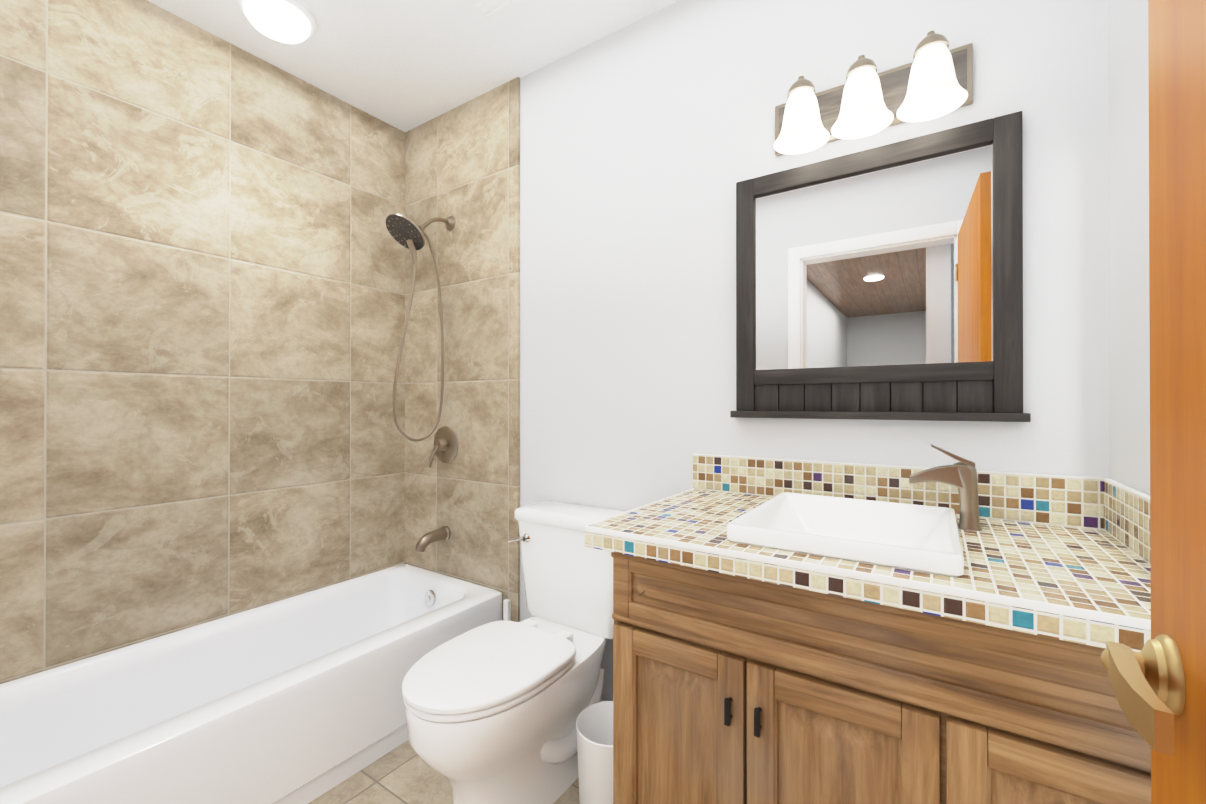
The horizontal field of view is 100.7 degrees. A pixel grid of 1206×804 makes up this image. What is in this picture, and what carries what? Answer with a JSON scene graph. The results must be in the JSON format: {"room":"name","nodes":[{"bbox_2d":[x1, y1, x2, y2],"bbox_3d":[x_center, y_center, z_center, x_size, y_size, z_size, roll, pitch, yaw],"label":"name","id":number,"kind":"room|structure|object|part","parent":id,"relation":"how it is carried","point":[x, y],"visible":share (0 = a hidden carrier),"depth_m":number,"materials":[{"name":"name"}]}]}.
{"room":"bathroom","nodes":[
{"label":"bathroom","id":0,"kind":"room"},
{"bbox_2d":[146,0,678,131],"bbox_3d":[-0.445,-1.416,1.069,2.800,0.100,2.064,0,0,34],"label":"ceiling","id":1,"kind":"structure","parent":0,"point":[404,65],"depth_m":1.90,"materials":[{"name":"white paint"}]},
{"bbox_2d":[236,0,316,43],"bbox_3d":[-1.136,-1.325,1.744,0.236,0.077,0.236,0,0,34],"label":"ceiling light","id":2,"kind":"object","parent":1,"relation":"attached to","point":[289,21],"visible":0.98,"depth_m":1.71,"materials":[{"name":"white glass"}]},
{"bbox_2d":[465,0,524,20],"bbox_3d":[-0.368,-1.356,1.598,0.260,0.016,0.260,0,0,34],"label":"ceiling vent","id":3,"kind":"object","parent":1,"relation":"in","point":[489,10],"visible":1,"depth_m":1.71,"materials":[{"name":"white plastic"}]},
{"bbox_2d":[308,740,579,803],"bbox_3d":[-0.445,1.234,1.059,2.800,0.100,2.064,0,0,34],"label":"floor","id":4,"kind":"structure","parent":0,"point":[403,773],"depth_m":1.54,"materials":[{"name":"tile"}]},
{"bbox_2d":[0,564,502,803],"bbox_3d":[-1.211,0.996,1.565,0.695,0.380,1.805,0,0,34],"label":"bathtub","id":5,"kind":"object","parent":4,"relation":"on","point":[298,699],"visible":0.92,"depth_m":1.54,"materials":[{"name":"white ceramic"}]},
{"bbox_2d":[402,501,625,803],"bbox_3d":[-0.252,0.787,1.551,0.480,0.797,0.774,0,0,34],"label":"toilet","id":6,"kind":"object","parent":4,"relation":"on","point":[494,709],"visible":0.92,"depth_m":1.44,"materials":[{"name":"white ceramic"}]},
{"bbox_3d":[-0.320,0.756,1.445,0.380,0.047,0.522,0,0,34],"label":"seat","id":7,"kind":"part","parent":6,"relation":"part of","materials":[{"name":"white plastic"}]},
{"bbox_3d":[-0.308,0.496,1.817,0.093,0.042,0.030,0,0,34],"label":"lever","id":8,"kind":"part","parent":6,"relation":"part of","materials":[{"name":"silver metal"}]},
{"bbox_3d":[-0.090,0.586,1.790,0.476,0.392,0.198,0,0,34],"label":"tank","id":9,"kind":"part","parent":6,"relation":"part of","materials":[{"name":"white ceramic"}]},
{"bbox_2d":[576,701,612,803],"bbox_3d":[0.025,1.058,1.453,0.208,0.255,0.208,0,0,34],"label":"trash bin","id":10,"kind":"object","parent":4,"relation":"on","point":[594,725],"visible":0.48,"depth_m":1.39,"materials":[{"name":"white plastic"}]},
{"bbox_2d":[584,444,1150,803],"bbox_3d":[0.540,0.642,1.123,0.988,1.085,0.622,0,0,34],"label":"bathroom vanity","id":11,"kind":"object","parent":4,"relation":"on","point":[790,631],"visible":0.94,"depth_m":0.91,"materials":[{"name":"brown wood"}]},
{"bbox_2d":[584,488,1150,651],"bbox_3d":[0.540,0.307,1.125,0.988,0.047,0.622,0,0,34],"label":"countertop","id":12,"kind":"structure","parent":11,"relation":"on","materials":[{"name":"tile"}]},
{"bbox_2d":[727,492,963,576],"bbox_3d":[0.537,0.309,1.093,0.395,0.124,0.450,0,0,34],"label":"sink","id":13,"kind":"object","parent":12,"relation":"in","point":[925,540],"depth_m":1.13,"materials":[{"name":"white ceramic"}]},
{"bbox_2d":[909,444,981,530],"bbox_3d":[0.786,0.192,1.149,0.137,0.185,0.054,0,0,34],"label":"faucet","id":14,"kind":"object","parent":12,"relation":"on","point":[962,474],"depth_m":1.13,"materials":[{"name":"brown metal"}]},
{"bbox_2d":[520,0,1109,700],"bbox_3d":[0.095,-0.088,1.872,2.560,2.550,0.120,0,0,34],"label":"wall","id":15,"kind":"structure","parent":0,"point":[646,144],"depth_m":1.62,"materials":[{"name":"white paint"}]},
{"bbox_2d":[405,77,519,621],"bbox_3d":[-0.674,-0.087,2.306,0.775,2.550,0.012,0,0,34],"label":"wall tile","id":16,"kind":"structure","parent":15,"relation":"attached to","point":[462,164],"depth_m":2.26,"materials":[{"name":"beige tile"}]},
{"bbox_2d":[386,213,454,441],"bbox_3d":[-0.796,-0.346,2.196,0.180,1.039,0.310,0,0,34],"label":"shower head","id":17,"kind":"object","parent":16,"relation":"attached to","point":[407,232],"visible":1,"depth_m":2.15},
{"bbox_2d":[415,526,450,551],"bbox_3d":[-0.780,0.623,2.270,0.068,0.088,0.161,0,0,34],"label":"tub spout","id":18,"kind":"object","parent":16,"relation":"attached to","point":[428,538],"visible":1,"depth_m":2.25,"materials":[{"name":"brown metal"}]},
{"bbox_2d":[428,426,457,467],"bbox_3d":[-0.752,0.209,2.313,0.172,0.193,0.061,0,0,34],"label":"shower valve","id":19,"kind":"object","parent":16,"relation":"attached to","point":[445,449],"visible":1,"depth_m":2.31,"materials":[{"name":"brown metal"}]},
{"bbox_2d":[503,599,605,701],"bbox_3d":[-0.145,1.006,0.859,1.838,0.355,1.824,0,0,34],"label":"baseboard","id":20,"kind":"structure","parent":15,"relation":"attached to","point":[506,609],"depth_m":2.09,"materials":[{"name":"white"}]},
{"bbox_2d":[774,30,972,156],"bbox_3d":[0.674,-0.804,1.306,0.479,0.178,0.180,0,0,34],"label":"sconce","id":21,"kind":"object","parent":15,"relation":"attached to","point":[934,80],"visible":1,"depth_m":1.28,"materials":[{"name":"white glass"}]},
{"bbox_2d":[730,111,1030,421],"bbox_3d":[0.700,-0.319,1.364,0.708,0.732,0.052,0,0,34],"label":"mirror","id":22,"kind":"object","parent":15,"relation":"attached to","point":[884,282],"visible":0.98,"depth_m":1.33,"materials":[{"name":"black wood"}]},
{"bbox_3d":[0.709,-0.364,1.377,0.588,0.541,0.004,0,0,34],"label":"glass","id":23,"kind":"part","parent":22,"relation":"part of","materials":[{"name":"white"}]},
{"bbox_2d":[693,453,1149,564],"bbox_3d":[0.541,0.226,1.127,0.987,0.115,0.617,0,0,34],"label":"backsplash","id":24,"kind":"structure","parent":15,"relation":"attached to","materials":[{"name":"tile"}]},
{"bbox_2d":[1108,0,1149,495],"bbox_3d":[0.669,-0.094,0.319,0.120,2.550,2.064,0,0,34],"label":"wall","id":25,"kind":"structure","parent":0,"point":[1129,320],"depth_m":0.99,"materials":[{"name":"white paint"}]},
{"bbox_3d":[-0.985,-0.094,0.256,2.560,2.550,0.120,0,0,34],"label":"wall","id":26,"kind":"structure","parent":0,"visible":0},
{"bbox_2d":[1148,0,1205,803],"bbox_3d":[0.208,0.125,0.062,0.035,2.086,0.844,0,0,37],"label":"door leaf","id":27,"kind":"structure","parent":26,"relation":"in","point":[1177,158],"depth_m":0.35,"materials":[{"name":"brown wood"}]},
{"bbox_2d":[1100,634,1185,756],"bbox_3d":[0.404,0.196,0.319,0.110,0.053,0.128,0,0,34],"label":"door handle","id":28,"kind":"object","parent":27,"relation":"attached to","point":[1147,681],"depth_m":0.34,"materials":[{"name":"gold metal"}]},
{"bbox_3d":[-1.559,-0.088,1.809,0.120,2.550,2.064,0,0,34],"label":"wall","id":29,"kind":"structure","parent":0,"visible":0},
{"bbox_2d":[0,0,404,683],"bbox_3d":[-1.504,-0.089,1.772,0.012,2.550,1.824,0,0,34],"label":"wall tile","id":30,"kind":"structure","parent":29,"relation":"attached to","point":[202,284],"depth_m":1.77,"materials":[{"name":"beige tile"}]}
]}

